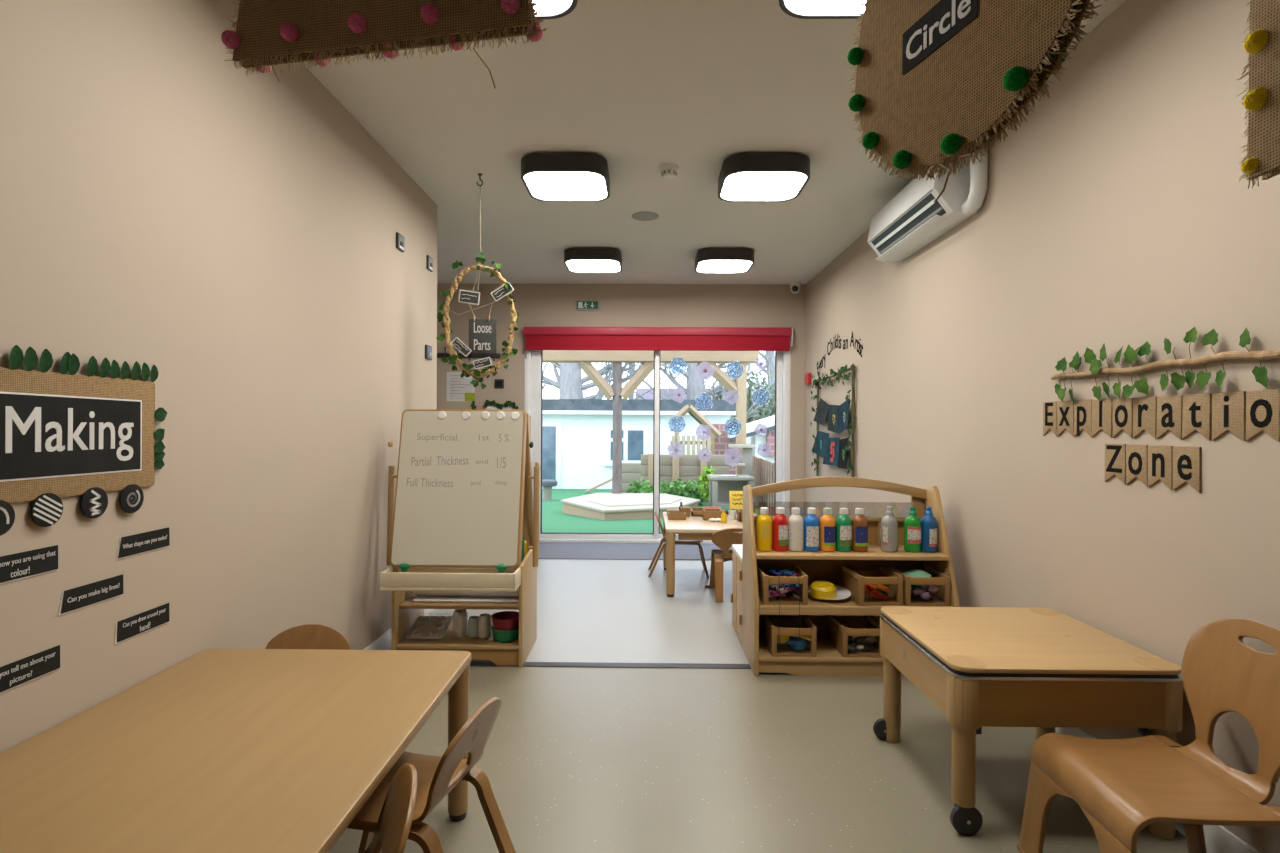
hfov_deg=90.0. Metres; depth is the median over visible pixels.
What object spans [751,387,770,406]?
snowflake
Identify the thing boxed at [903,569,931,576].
lid
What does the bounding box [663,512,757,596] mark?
table
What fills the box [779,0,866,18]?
ceiling light
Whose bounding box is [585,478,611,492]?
plank
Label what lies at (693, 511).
wooden tray
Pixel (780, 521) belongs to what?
paint bottle
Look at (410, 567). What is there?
tray
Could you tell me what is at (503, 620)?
plastic bowl
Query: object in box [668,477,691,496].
shrub
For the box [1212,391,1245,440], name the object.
pennant
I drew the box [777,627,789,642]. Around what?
bowl
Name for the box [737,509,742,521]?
wooden box
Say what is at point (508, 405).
garland
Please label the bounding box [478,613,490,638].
plastic cup
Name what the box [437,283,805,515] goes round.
wall
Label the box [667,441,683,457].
flower
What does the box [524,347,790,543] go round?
door
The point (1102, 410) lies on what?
pennant
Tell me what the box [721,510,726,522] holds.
bottle
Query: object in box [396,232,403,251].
wall panel
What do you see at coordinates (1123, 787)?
chair
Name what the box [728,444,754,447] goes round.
shelf
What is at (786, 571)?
threading lace
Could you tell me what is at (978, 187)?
pipe cover
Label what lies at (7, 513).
disc
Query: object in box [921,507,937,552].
paint bottle
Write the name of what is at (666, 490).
shrub
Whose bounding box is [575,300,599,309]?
exit sign
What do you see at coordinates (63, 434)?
display board
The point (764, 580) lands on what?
wooden crate
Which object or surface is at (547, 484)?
stool
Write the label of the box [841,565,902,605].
wooden crate
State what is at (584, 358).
pergola
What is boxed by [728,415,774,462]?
lean to
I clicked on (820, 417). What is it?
painting
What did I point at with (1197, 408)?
pennant
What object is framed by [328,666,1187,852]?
floor
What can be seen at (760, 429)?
flower
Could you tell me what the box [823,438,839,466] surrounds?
painting
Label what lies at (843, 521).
paint bottle
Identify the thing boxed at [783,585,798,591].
threading lace
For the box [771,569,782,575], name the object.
threading lace
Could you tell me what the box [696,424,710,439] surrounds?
flower
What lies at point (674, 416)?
snowflake
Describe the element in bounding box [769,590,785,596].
threading lace
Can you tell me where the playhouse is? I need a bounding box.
[670,404,721,454]
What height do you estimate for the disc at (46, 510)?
0.077 m
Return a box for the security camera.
[790,282,800,293]
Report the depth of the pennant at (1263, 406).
1.65 m
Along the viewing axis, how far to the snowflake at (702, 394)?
6.57 m
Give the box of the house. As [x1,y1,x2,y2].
[636,388,767,423]
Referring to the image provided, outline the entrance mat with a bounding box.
[538,542,732,559]
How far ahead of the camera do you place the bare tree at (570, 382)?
24.71 m
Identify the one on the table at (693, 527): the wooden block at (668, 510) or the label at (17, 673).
the wooden block at (668, 510)
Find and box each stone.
[848,641,856,646]
[848,647,856,652]
[855,644,863,649]
[856,636,864,642]
[862,645,869,650]
[866,636,875,642]
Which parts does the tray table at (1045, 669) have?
leg, leg, lock lever, lid, leg, locking knob, leg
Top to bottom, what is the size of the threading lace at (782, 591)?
0.030 m
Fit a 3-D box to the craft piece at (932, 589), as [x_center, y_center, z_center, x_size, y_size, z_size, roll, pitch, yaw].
[1.438,0.798,3.140,0.054,0.039,0.047,0,0,1]
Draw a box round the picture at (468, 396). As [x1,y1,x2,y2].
[465,393,474,400]
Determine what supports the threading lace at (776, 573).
hanging from the wooden crate at (764, 580)
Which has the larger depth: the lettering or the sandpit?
the sandpit
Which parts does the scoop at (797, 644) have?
handle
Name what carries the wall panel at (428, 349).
attached to the wall at (185, 213)
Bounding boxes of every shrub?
[626,477,652,492]
[648,481,671,493]
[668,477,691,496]
[687,479,704,505]
[698,466,715,501]
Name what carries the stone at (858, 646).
on the wooden crate at (839, 629)
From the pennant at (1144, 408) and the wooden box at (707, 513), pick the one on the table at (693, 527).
the wooden box at (707, 513)
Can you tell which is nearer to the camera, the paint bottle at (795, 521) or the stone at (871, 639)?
the stone at (871, 639)
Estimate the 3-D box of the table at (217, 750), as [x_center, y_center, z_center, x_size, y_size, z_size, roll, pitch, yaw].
[-0.946,0.944,1.215,0.836,0.497,1.565,0,0,1]
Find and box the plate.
[808,585,850,599]
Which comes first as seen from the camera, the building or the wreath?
the wreath
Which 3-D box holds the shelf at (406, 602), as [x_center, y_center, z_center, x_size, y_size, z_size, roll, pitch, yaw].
[-0.903,0.908,3.377,0.612,0.018,0.330,0,0,1]
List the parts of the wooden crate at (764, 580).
rail, corner post, rail, rail, rail, corner post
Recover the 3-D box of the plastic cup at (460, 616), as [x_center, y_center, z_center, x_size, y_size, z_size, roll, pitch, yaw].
[-0.934,1.021,3.322,0.076,0.130,0.075,0,0,1]
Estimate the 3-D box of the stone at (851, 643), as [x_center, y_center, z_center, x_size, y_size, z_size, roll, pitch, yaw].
[1.036,1.062,3.127,0.043,0.031,0.038,0,0,1]
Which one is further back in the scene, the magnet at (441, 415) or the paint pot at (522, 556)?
the paint pot at (522, 556)
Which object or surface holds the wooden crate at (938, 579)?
on the shelf unit at (820, 565)
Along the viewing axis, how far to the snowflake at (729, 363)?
6.56 m
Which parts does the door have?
sash, sash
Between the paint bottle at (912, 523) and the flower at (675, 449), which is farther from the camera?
the flower at (675, 449)
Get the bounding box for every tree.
[543,363,640,398]
[546,363,686,398]
[623,352,774,421]
[705,351,774,422]
[707,370,774,431]
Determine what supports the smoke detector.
attached to the ceiling
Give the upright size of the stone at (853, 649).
0.032 m
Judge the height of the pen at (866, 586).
0.043 m
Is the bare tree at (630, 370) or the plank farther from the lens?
the bare tree at (630, 370)
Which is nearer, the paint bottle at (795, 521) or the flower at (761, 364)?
the paint bottle at (795, 521)
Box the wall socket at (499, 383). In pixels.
[495,379,503,388]
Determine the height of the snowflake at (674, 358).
0.192 m
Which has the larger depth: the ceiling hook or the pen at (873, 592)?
the ceiling hook
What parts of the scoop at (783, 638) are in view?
handle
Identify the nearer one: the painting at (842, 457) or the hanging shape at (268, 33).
the hanging shape at (268, 33)
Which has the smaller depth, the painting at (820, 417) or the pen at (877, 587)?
the pen at (877, 587)
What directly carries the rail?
attached to the wall at (537, 305)
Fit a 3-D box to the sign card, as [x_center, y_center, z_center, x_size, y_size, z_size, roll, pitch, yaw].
[0.835,0.627,5.275,0.190,0.185,0.061,0,0,1]
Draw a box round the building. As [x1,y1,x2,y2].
[542,399,735,488]
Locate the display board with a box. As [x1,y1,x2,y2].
[0,345,166,503]
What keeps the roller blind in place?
attached to the wall at (537, 305)
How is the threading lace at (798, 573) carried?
in the wooden crate at (764, 580)
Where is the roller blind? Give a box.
[523,327,792,350]
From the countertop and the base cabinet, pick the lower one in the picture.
the base cabinet
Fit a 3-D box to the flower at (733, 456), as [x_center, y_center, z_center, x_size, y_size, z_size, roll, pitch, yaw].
[0.959,0.311,6.558,0.193,0.200,0.019,0,0,1]
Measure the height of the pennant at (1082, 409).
0.136 m
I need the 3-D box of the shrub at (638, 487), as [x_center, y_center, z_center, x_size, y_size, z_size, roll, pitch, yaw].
[0.007,1.207,11.994,0.557,0.588,0.661,0,0,1]
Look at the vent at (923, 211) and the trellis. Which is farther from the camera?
the trellis
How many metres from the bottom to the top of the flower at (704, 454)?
0.145 m
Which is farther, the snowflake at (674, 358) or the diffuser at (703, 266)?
the snowflake at (674, 358)
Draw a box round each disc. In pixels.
[0,500,14,535]
[30,493,62,526]
[80,487,107,518]
[119,484,143,512]
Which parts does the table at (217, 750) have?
leg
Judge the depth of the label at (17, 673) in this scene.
1.43 m
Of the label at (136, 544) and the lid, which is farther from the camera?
the lid
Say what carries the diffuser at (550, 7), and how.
attached to the ceiling light at (552, 9)
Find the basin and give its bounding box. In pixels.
[718,475,737,476]
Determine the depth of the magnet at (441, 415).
3.24 m
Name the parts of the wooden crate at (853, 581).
rail, corner post, corner post, rail, rail, rail, corner post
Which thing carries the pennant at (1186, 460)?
attached to the wall at (1120, 213)
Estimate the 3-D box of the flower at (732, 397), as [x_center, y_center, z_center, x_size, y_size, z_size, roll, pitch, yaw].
[0.945,-0.300,6.558,0.144,0.148,0.017,0,0,1]
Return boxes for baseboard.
[363,609,434,649]
[1055,727,1259,852]
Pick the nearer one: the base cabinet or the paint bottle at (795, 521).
the paint bottle at (795, 521)
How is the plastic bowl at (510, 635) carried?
on the easel
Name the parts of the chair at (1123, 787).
leg, leg, seat, leg, backrest, leg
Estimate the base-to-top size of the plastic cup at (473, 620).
0.100 m
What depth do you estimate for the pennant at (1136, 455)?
2.08 m
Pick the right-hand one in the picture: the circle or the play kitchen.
the circle
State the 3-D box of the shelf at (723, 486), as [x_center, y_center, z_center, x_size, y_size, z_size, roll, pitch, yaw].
[1.469,1.080,10.386,0.560,0.420,0.520,0,0,1]
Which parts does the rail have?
rail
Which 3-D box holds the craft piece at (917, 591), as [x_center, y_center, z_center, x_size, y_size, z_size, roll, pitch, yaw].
[1.357,0.806,3.139,0.048,0.038,0.049,0,0,26]
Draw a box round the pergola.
[543,350,758,493]
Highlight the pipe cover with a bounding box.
[961,147,988,215]
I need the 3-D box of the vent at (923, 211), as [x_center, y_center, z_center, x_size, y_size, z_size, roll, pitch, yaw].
[1.480,-1.106,3.582,0.077,0.097,0.840,0,0,1]
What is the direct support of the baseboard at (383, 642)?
attached to the wall at (185, 213)
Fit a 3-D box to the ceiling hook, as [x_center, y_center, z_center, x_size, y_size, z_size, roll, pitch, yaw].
[-0.917,-1.410,3.668,0.033,0.072,0.028,0,0,40]
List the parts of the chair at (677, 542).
leg, backrest, leg, seat, leg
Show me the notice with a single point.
(458, 388)
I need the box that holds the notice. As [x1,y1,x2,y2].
[447,372,474,400]
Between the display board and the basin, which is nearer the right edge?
the basin
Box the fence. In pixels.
[752,456,773,515]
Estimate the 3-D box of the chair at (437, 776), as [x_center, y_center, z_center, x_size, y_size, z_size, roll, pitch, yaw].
[-0.572,0.939,1.611,0.484,0.518,0.300,0,0,13]
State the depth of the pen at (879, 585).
3.15 m
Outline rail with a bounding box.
[437,347,500,360]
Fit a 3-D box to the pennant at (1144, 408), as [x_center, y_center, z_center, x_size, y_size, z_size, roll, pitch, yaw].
[1.618,-0.028,2.052,0.008,0.133,0.093,0,0,1]
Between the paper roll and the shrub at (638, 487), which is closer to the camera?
the paper roll
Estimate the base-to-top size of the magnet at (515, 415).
0.043 m
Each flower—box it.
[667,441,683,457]
[672,387,686,402]
[695,361,714,379]
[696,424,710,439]
[698,448,711,461]
[724,447,742,466]
[725,390,738,403]
[754,357,767,370]
[754,423,766,435]
[757,443,770,456]
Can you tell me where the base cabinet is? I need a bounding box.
[730,544,742,646]
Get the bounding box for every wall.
[0,0,437,752]
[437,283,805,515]
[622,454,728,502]
[706,424,735,473]
[805,0,1279,852]
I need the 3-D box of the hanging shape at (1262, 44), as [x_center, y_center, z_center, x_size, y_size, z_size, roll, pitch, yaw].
[0.744,-0.861,0.627,0.037,1.142,0.353,0,0,4]
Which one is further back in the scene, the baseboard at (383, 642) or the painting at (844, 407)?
the painting at (844, 407)
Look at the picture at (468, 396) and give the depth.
6.51 m
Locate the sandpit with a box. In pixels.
[561,493,700,520]
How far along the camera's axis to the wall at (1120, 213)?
2.29 m
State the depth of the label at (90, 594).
1.59 m
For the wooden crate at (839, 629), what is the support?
on the shelf unit at (820, 565)
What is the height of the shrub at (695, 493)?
0.538 m
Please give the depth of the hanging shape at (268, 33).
0.92 m
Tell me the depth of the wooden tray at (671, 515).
4.90 m
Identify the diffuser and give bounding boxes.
[524,172,606,199]
[534,0,571,14]
[566,260,619,271]
[697,260,751,272]
[721,172,806,199]
[785,0,866,13]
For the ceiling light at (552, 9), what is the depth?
2.05 m
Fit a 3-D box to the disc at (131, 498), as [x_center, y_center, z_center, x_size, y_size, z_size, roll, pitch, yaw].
[-1.351,0.192,1.701,0.005,0.077,0.077,0,0,1]
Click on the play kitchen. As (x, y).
(720, 485)
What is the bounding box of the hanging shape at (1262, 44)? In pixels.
[1236,0,1279,188]
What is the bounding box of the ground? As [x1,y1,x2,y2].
[542,489,770,532]
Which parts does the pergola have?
bark post, square post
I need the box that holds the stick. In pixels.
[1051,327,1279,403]
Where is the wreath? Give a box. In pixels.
[436,186,518,388]
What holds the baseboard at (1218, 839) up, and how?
attached to the wall at (1120, 213)
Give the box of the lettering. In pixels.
[817,331,862,373]
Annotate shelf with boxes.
[396,622,518,649]
[399,594,518,609]
[717,480,745,506]
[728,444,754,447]
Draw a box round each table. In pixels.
[0,648,470,852]
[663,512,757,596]
[873,606,1182,839]
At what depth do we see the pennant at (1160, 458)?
1.98 m
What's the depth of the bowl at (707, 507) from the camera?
5.27 m
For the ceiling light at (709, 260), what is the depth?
5.20 m
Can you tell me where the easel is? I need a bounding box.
[380,409,539,667]
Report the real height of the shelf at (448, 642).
0.018 m
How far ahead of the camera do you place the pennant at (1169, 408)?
1.95 m
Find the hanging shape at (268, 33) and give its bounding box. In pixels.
[221,0,545,88]
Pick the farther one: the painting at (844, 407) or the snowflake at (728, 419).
the snowflake at (728, 419)
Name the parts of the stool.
seat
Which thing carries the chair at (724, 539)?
on the floor at (589, 610)
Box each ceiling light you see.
[521,153,609,201]
[534,0,577,18]
[564,248,621,272]
[695,248,753,273]
[718,153,809,201]
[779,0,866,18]
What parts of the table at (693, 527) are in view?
leg, leg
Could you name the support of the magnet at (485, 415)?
attached to the easel
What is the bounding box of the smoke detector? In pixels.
[659,163,678,178]
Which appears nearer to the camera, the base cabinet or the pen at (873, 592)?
the pen at (873, 592)
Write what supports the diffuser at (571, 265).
attached to the ceiling light at (576, 260)
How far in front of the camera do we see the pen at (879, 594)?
3.14 m
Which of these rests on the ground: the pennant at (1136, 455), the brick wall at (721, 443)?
the brick wall at (721, 443)
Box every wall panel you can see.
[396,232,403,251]
[425,345,431,359]
[426,255,432,271]
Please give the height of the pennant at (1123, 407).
0.134 m
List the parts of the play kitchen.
leg, leg, post, leg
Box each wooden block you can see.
[667,509,679,515]
[680,506,689,516]
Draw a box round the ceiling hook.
[477,173,482,185]
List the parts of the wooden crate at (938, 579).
rail, corner post, rail, rail, rail, corner post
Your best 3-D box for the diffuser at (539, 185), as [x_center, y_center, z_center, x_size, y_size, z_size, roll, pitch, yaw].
[-0.409,-1.348,3.582,0.432,0.010,0.432,0,0,1]
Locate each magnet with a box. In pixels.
[438,411,445,419]
[462,411,469,419]
[481,411,489,419]
[496,412,504,419]
[511,412,518,419]
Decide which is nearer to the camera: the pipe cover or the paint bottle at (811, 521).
the pipe cover
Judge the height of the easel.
1.276 m
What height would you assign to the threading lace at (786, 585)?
0.030 m
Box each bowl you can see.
[491,611,518,630]
[491,625,518,641]
[702,506,720,508]
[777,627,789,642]
[788,636,806,650]
[809,581,836,599]
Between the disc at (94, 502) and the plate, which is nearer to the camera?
the disc at (94, 502)
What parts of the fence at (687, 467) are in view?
post, post, post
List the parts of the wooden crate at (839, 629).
rail, corner post, rail, rail, corner post, rail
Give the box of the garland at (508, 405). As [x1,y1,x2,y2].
[471,400,518,409]
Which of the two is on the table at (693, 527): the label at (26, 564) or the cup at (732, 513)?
the cup at (732, 513)
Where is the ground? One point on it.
(553, 519)
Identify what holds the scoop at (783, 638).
on the scoop at (797, 644)
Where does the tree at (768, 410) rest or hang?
on the ground
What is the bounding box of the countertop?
[708,474,754,480]
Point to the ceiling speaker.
(641, 216)
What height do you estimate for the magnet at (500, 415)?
0.043 m
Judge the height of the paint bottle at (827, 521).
0.216 m
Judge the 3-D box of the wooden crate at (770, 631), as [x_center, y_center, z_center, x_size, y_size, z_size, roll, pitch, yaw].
[0.745,1.039,3.214,0.214,0.142,0.260,0,0,1]
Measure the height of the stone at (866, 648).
0.026 m
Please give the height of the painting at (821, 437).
0.239 m
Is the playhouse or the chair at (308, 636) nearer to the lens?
the chair at (308, 636)
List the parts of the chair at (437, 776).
leg, leg, leg, seat, backrest, leg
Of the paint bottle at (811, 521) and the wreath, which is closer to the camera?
the paint bottle at (811, 521)
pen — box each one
[865,585,877,591]
[872,590,885,597]
[874,584,888,590]
[876,586,889,592]
[877,593,890,599]
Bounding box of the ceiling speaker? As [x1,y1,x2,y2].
[632,212,658,220]
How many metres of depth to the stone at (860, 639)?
3.11 m
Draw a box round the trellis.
[810,364,855,476]
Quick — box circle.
[847,0,1106,202]
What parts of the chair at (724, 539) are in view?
leg, leg, seat, backrest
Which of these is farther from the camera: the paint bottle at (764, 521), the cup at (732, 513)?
the cup at (732, 513)
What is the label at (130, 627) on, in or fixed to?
attached to the wall at (185, 213)
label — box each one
[0,545,58,583]
[0,645,60,693]
[58,574,123,615]
[115,603,169,643]
[116,527,169,559]
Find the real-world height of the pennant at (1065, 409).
0.137 m
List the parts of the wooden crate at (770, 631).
rail, corner post, rail, rail, rail, corner post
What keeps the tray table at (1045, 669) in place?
on the floor at (573, 759)
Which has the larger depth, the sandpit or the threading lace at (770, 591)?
the sandpit
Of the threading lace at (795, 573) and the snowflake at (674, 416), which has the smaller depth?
the threading lace at (795, 573)
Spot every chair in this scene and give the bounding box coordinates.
[266,624,349,649]
[347,697,515,852]
[363,763,417,852]
[648,510,708,577]
[705,528,742,602]
[1017,618,1279,852]
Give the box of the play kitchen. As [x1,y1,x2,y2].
[708,444,754,512]
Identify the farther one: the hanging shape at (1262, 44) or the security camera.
the security camera
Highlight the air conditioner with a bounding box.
[868,156,976,261]
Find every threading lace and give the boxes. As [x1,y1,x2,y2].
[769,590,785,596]
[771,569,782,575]
[776,573,779,642]
[776,587,790,593]
[783,569,794,575]
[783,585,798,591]
[784,584,798,589]
[786,572,799,576]
[795,573,799,638]
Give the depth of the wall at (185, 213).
1.98 m
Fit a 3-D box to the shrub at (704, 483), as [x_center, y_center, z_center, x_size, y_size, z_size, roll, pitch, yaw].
[1.225,1.005,11.287,0.391,0.640,0.410,0,0,1]
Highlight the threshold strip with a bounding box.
[470,661,750,668]
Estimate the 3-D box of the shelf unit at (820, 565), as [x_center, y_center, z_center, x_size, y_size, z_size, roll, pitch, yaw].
[1.042,0.733,3.260,0.980,0.933,0.400,0,0,1]
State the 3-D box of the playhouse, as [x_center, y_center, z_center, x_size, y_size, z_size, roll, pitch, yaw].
[1.258,0.590,14.663,1.160,2.182,0.990,0,0,1]
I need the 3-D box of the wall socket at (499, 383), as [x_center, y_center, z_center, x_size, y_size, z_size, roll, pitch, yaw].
[-1.431,-0.434,6.509,0.094,0.094,0.012,0,0,1]
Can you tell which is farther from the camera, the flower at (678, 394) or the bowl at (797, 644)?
the flower at (678, 394)
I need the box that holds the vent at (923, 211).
[872,193,945,253]
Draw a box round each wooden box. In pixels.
[703,509,721,519]
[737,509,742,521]
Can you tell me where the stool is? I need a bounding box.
[542,479,556,500]
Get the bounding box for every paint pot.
[521,538,523,562]
[522,537,526,556]
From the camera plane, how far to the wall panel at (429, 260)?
4.00 m
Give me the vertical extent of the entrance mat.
0.006 m
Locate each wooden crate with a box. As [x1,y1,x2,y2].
[757,564,807,604]
[762,615,816,656]
[828,615,883,657]
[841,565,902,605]
[886,565,949,605]
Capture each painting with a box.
[812,431,828,457]
[814,398,828,424]
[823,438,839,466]
[827,405,838,432]
[838,398,849,433]
[838,438,847,468]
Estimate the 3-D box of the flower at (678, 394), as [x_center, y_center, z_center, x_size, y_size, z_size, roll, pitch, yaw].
[0.404,-0.321,6.564,0.161,0.163,0.018,0,0,1]
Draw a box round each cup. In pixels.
[452,609,467,637]
[468,616,478,637]
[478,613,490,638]
[729,510,735,519]
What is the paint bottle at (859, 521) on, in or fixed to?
on the shelf unit at (820, 565)
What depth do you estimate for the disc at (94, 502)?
1.58 m
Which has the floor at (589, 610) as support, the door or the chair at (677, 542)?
the chair at (677, 542)
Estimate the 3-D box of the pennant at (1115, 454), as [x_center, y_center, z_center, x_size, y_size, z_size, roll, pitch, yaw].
[1.619,0.126,2.179,0.008,0.135,0.095,0,0,1]
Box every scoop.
[769,636,806,650]
[777,627,810,642]
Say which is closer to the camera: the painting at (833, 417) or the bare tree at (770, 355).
the painting at (833, 417)
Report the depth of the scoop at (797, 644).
3.12 m
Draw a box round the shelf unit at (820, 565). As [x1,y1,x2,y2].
[742,477,959,675]
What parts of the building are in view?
door pane, door, pane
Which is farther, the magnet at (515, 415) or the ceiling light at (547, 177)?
the ceiling light at (547, 177)
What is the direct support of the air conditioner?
attached to the wall at (1120, 213)
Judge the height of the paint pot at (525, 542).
0.134 m
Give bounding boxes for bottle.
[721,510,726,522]
[756,507,771,550]
[772,507,787,551]
[788,507,803,551]
[804,507,819,551]
[820,508,835,551]
[836,508,851,551]
[852,508,867,551]
[881,506,897,551]
[904,506,920,552]
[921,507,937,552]
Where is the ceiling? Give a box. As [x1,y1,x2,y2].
[302,0,1125,284]
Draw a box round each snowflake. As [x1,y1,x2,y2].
[667,415,686,432]
[668,357,687,374]
[695,392,712,411]
[723,418,742,435]
[725,360,744,379]
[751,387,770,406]
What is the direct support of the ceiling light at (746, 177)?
attached to the ceiling
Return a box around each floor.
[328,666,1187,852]
[389,559,748,663]
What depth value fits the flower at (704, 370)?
6.56 m
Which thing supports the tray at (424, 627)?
on the easel
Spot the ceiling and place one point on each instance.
(640, 86)
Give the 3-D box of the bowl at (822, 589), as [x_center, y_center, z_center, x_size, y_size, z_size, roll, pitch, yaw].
[0.913,0.813,3.196,0.134,0.072,0.132,0,0,1]
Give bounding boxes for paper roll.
[412,587,518,602]
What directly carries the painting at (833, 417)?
attached to the trellis
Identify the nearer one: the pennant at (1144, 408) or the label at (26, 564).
the label at (26, 564)
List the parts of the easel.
rail, panel, board frame, post, panel, post, rail, paper rail post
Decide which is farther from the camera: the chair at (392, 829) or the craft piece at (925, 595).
the craft piece at (925, 595)
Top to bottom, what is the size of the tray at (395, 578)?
0.085 m
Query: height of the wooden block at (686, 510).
0.075 m
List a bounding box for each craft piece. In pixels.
[911,588,921,594]
[920,592,930,599]
[927,585,938,592]
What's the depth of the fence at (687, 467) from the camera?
12.59 m
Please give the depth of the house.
33.72 m
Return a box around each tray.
[380,566,520,591]
[406,616,452,638]
[410,567,514,567]
[668,512,685,519]
[690,508,702,515]
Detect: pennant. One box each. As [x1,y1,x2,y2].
[1043,401,1056,435]
[1057,400,1073,436]
[1074,399,1092,436]
[1091,399,1112,437]
[1105,443,1125,483]
[1113,398,1132,437]
[1126,444,1147,486]
[1133,396,1156,438]
[1148,445,1172,489]
[1156,395,1182,439]
[1173,446,1200,492]
[1182,394,1211,440]
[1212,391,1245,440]
[1246,389,1279,441]
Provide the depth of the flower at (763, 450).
6.56 m
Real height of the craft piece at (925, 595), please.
0.039 m
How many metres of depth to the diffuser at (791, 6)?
2.04 m
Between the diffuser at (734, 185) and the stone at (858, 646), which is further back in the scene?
the diffuser at (734, 185)
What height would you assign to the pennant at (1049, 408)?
0.136 m
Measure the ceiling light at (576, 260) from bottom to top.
0.104 m
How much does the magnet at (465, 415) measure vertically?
0.043 m
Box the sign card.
[729,491,742,513]
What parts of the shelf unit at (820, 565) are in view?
panel, shelf, panel, rail, panel, arch rail, shelf, shelf, panel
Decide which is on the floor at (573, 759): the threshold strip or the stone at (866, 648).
the threshold strip
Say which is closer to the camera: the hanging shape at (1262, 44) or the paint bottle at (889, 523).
the hanging shape at (1262, 44)
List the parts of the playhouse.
post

